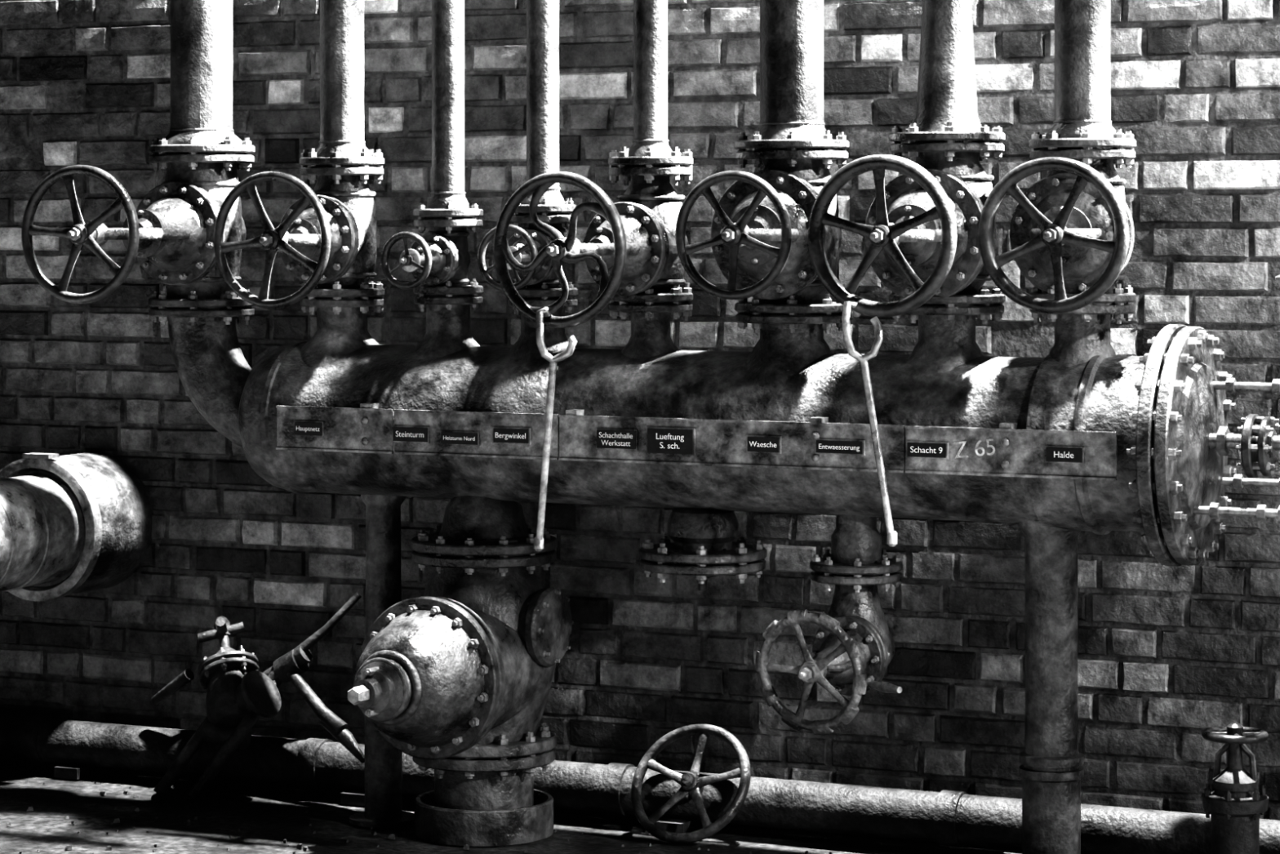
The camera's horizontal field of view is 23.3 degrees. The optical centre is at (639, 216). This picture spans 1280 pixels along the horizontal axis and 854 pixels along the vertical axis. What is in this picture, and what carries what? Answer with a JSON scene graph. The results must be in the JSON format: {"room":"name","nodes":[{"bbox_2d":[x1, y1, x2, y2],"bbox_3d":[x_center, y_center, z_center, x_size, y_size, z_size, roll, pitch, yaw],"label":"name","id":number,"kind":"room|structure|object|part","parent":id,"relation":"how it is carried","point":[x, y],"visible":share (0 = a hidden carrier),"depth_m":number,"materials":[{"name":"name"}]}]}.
{"room":"industrial boiler room","nodes":[
{"label":"industrial boiler room","id":0,"kind":"room"},
{"bbox_2d":[0,757,1008,853],"bbox_3d":[-1.657,1.614,4.367,12.000,0.007,9.000,0,0,25],"label":"floor","id":1,"kind":"structure","parent":0,"point":[266,821],"depth_m":8.16,"materials":[{"name":"concrete"}]},
{"bbox_2d":[151,591,364,802],"bbox_3d":[-1.065,1.328,8.626,0.697,0.565,0.316,0,0,9],"label":"valve","id":2,"kind":"object","parent":1,"relation":"on","point":[237,694],"visible":1,"depth_m":8.57,"materials":[{"name":"metal"}]},
{"bbox_2d":[349,494,414,827],"bbox_3d":[-0.683,1.167,8.261,0.180,0.885,0.180,0,0,25],"label":"support post","id":3,"kind":"object","parent":1,"relation":"on","point":[383,762],"visible":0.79,"depth_m":8.22,"materials":[{"name":"metal"}]},
{"bbox_2d":[6,780,831,853],"bbox_3d":[-0.495,1.606,7.578,4.602,0.012,1.406,0,0,25],"label":"rubble","id":4,"kind":"object","parent":1,"relation":"on","point":[391,836],"visible":0.91,"depth_m":8.13,"materials":[{"name":"stone"}]},
{"bbox_2d":[347,495,573,846],"bbox_3d":[-0.496,1.150,7.901,0.429,0.920,0.837,0,0,25],"label":"valve","id":5,"kind":"object","parent":1,"relation":"on","point":[456,677],"visible":0.99,"depth_m":7.94,"materials":[{"name":"metal"}]},
{"bbox_2d":[0,714,1279,853],"bbox_3d":[-0.615,1.531,8.494,6.800,0.158,0.160,0,0,25],"label":"pipe","id":6,"kind":"object","parent":1,"relation":"on","point":[953,818],"visible":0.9,"depth_m":8.10,"materials":[{"name":"metal"}]},
{"bbox_2d":[631,723,751,843],"bbox_3d":[0.131,1.467,8.030,0.332,0.282,0.200,0,0,25],"label":"handwheel","id":7,"kind":"object","parent":1,"relation":"on","point":[692,784],"visible":1,"depth_m":8.02,"materials":[{"name":"metal"}]},
{"bbox_2d":[1018,520,1084,853],"bbox_3d":[0.989,1.167,7.459,0.220,0.885,0.220,0,0,25],"label":"support post","id":8,"kind":"object","parent":1,"relation":"on","point":[1051,771],"visible":0.96,"depth_m":7.40,"materials":[{"name":"metal"}]},
{"bbox_2d":[168,304,1279,566],"bbox_3d":[0.359,0.527,7.753,3.620,0.595,0.570,0,0,25],"label":"pipe","id":9,"kind":"object","parent":8,"relation":"on","point":[1167,406],"depth_m":7.60,"materials":[{"name":"metal"}]},
{"bbox_2d":[21,136,254,324],"bbox_3d":[-1.297,0.040,8.266,0.357,0.511,0.759,0,0,25],"label":"valve","id":10,"kind":"object","parent":9,"relation":"on","point":[170,233],"visible":0.93,"depth_m":8.32,"materials":[{"name":"metal"}]},
{"bbox_2d":[164,0,242,144],"bbox_3d":[-1.198,-0.667,8.479,0.229,0.945,0.229,0,0,25],"label":"riser pipe","id":11,"kind":"object","parent":10,"relation":"on","point":[202,30],"visible":0.98,"depth_m":8.40,"materials":[{"name":"metal"}]},
{"bbox_2d":[213,147,384,315],"bbox_3d":[-0.864,0.040,8.174,0.354,0.442,0.497,0,0,25],"label":"valve","id":12,"kind":"object","parent":9,"relation":"on","point":[328,239],"visible":1,"depth_m":8.14,"materials":[{"name":"metal"}]},
{"bbox_2d":[315,0,371,156],"bbox_3d":[-0.796,-0.649,8.291,0.159,0.982,0.159,0,0,25],"label":"riser pipe","id":13,"kind":"object","parent":12,"relation":"on","point":[341,21],"visible":0.94,"depth_m":8.24,"materials":[{"name":"metal"}]},
{"bbox_2d":[381,202,483,311],"bbox_3d":[-0.535,0.107,8.090,0.185,0.286,0.328,0,0,25],"label":"valve","id":14,"kind":"object","parent":9,"relation":"on","point":[438,260],"visible":1,"depth_m":8.07,"materials":[{"name":"metal"}]},
{"bbox_2d":[426,0,470,208],"bbox_3d":[-0.504,-0.580,8.155,0.116,1.119,0.116,0,0,25],"label":"riser pipe","id":15,"kind":"object","parent":14,"relation":"on","point":[447,15],"visible":0.99,"depth_m":8.12,"materials":[{"name":"metal"}]},
{"bbox_2d":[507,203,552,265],"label":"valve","id":16,"kind":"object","parent":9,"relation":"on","point":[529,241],"depth_m":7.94,"materials":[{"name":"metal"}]},
{"bbox_2d":[536,197,577,236],"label":"valve","id":17,"kind":"object","parent":9,"relation":"on","point":[553,215],"depth_m":7.96,"materials":[{"name":"metal"}]},
{"bbox_2d":[520,0,564,204],"bbox_3d":[-0.252,-0.586,8.037,0.114,1.109,0.114,0,0,25],"label":"riser pipe","id":18,"kind":"object","parent":17,"relation":"on","point":[542,15],"visible":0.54,"depth_m":8.00,"materials":[{"name":"metal"}]},
{"bbox_2d":[493,146,693,328],"bbox_3d":[-0.096,0.049,7.766,0.380,0.448,0.576,0,0,25],"label":"valve","id":19,"kind":"object","parent":9,"relation":"on","point":[628,248],"visible":0.98,"depth_m":7.74,"materials":[{"name":"metal"}]},
{"bbox_2d":[533,306,577,551],"bbox_3d":[-0.222,0.520,7.550,0.066,0.601,0.142,0,0,-44],"label":"key","id":20,"kind":"object","parent":19,"relation":"attached to","point":[538,540],"visible":1,"depth_m":7.55,"materials":[{"name":"metal"}]},
{"bbox_2d":[628,0,672,156],"bbox_3d":[0.027,-0.646,7.907,0.118,0.988,0.118,0,0,25],"label":"riser pipe","id":21,"kind":"object","parent":19,"relation":"on","point":[650,16],"visible":0.97,"depth_m":7.87,"materials":[{"name":"metal"}]},
{"bbox_3d":[0.083,0.546,7.641,2.257,0.126,0.060,0,0,25],"label":"sign strip","id":22,"kind":"part","parent":9,"relation":"part of","materials":[{"name":"grey metal"}]},
{"bbox_2d":[639,507,766,590],"bbox_3d":[0.159,0.818,7.846,0.324,0.255,0.324,0,0,25],"label":"flange","id":23,"kind":"object","parent":9,"relation":"attached to","point":[703,548],"visible":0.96,"depth_m":7.76,"materials":[{"name":"metal"}]},
{"bbox_2d":[675,130,848,333],"bbox_3d":[0.320,0.038,7.647,0.329,0.501,0.510,0,0,25],"label":"valve","id":24,"kind":"object","parent":9,"relation":"on","point":[758,241],"visible":0.91,"depth_m":7.60,"materials":[{"name":"metal"}]},
{"bbox_2d":[756,0,826,139],"bbox_3d":[0.379,-0.665,7.743,0.199,0.950,0.199,0,0,25],"label":"riser pipe","id":25,"kind":"object","parent":24,"relation":"on","point":[792,31],"visible":0.94,"depth_m":7.67,"materials":[{"name":"metal"}]},
{"bbox_2d":[755,514,902,734],"bbox_3d":[0.513,0.967,7.567,0.319,0.554,0.423,0,0,37],"label":"valve","id":26,"kind":"object","parent":9,"relation":"attached to","point":[853,646],"visible":0.98,"depth_m":7.55,"materials":[{"name":"metal"}]},
{"bbox_2d":[808,122,1004,324],"bbox_3d":[0.662,0.016,7.460,0.380,0.486,0.557,0,0,25],"label":"valve","id":27,"kind":"object","parent":9,"relation":"on","point":[920,231],"visible":1,"depth_m":7.39,"materials":[{"name":"metal"}]},
{"bbox_2d":[841,300,897,546],"bbox_3d":[0.538,0.485,7.265,0.124,0.577,0.064,0,0,14],"label":"key","id":28,"kind":"object","parent":27,"relation":"attached to","point":[891,534],"visible":1,"depth_m":7.26,"materials":[{"name":"metal"}]},
{"bbox_2d":[913,0,981,131],"bbox_3d":[0.749,-0.672,7.571,0.181,0.936,0.181,0,0,25],"label":"riser pipe","id":29,"kind":"object","parent":27,"relation":"on","point":[947,84],"visible":0.95,"depth_m":7.51,"materials":[{"name":"metal"}]},
{"bbox_2d":[978,128,1136,324],"bbox_3d":[1.026,0.024,7.363,0.365,0.462,0.396,0,0,25],"label":"valve","id":30,"kind":"object","parent":9,"relation":"on","point":[1072,234],"visible":1,"depth_m":7.29,"materials":[{"name":"metal"}]},
{"bbox_2d":[1044,0,1115,138],"bbox_3d":[1.059,-0.663,7.426,0.179,0.955,0.179,0,0,25],"label":"riser pipe","id":31,"kind":"object","parent":30,"relation":"on","point":[1082,27],"visible":0.97,"depth_m":7.37,"materials":[{"name":"metal"}]},
{"bbox_2d":[1201,722,1268,853],"bbox_3d":[1.402,1.402,7.310,0.156,0.415,0.156,0,0,25],"label":"valve","id":32,"kind":"object","parent":1,"relation":"on","point":[1234,803],"visible":1,"depth_m":7.27,"materials":[{"name":"metal"}]},
{"bbox_2d":[0,0,1279,819],"bbox_3d":[-0.543,0.460,8.649,8.400,2.300,0.138,0,0,25],"label":"wall","id":33,"kind":"structure","parent":0,"point":[1167,655],"depth_m":8.32,"materials":[{"name":"brick"}]},
{"bbox_2d":[0,451,153,601],"bbox_3d":[-1.904,0.883,8.411,0.408,0.420,1.520,0,0,25],"label":"pipe","id":34,"kind":"object","parent":33,"relation":"attached to","point":[78,522],"visible":1,"depth_m":8.76,"materials":[{"name":"metal"}]}
]}

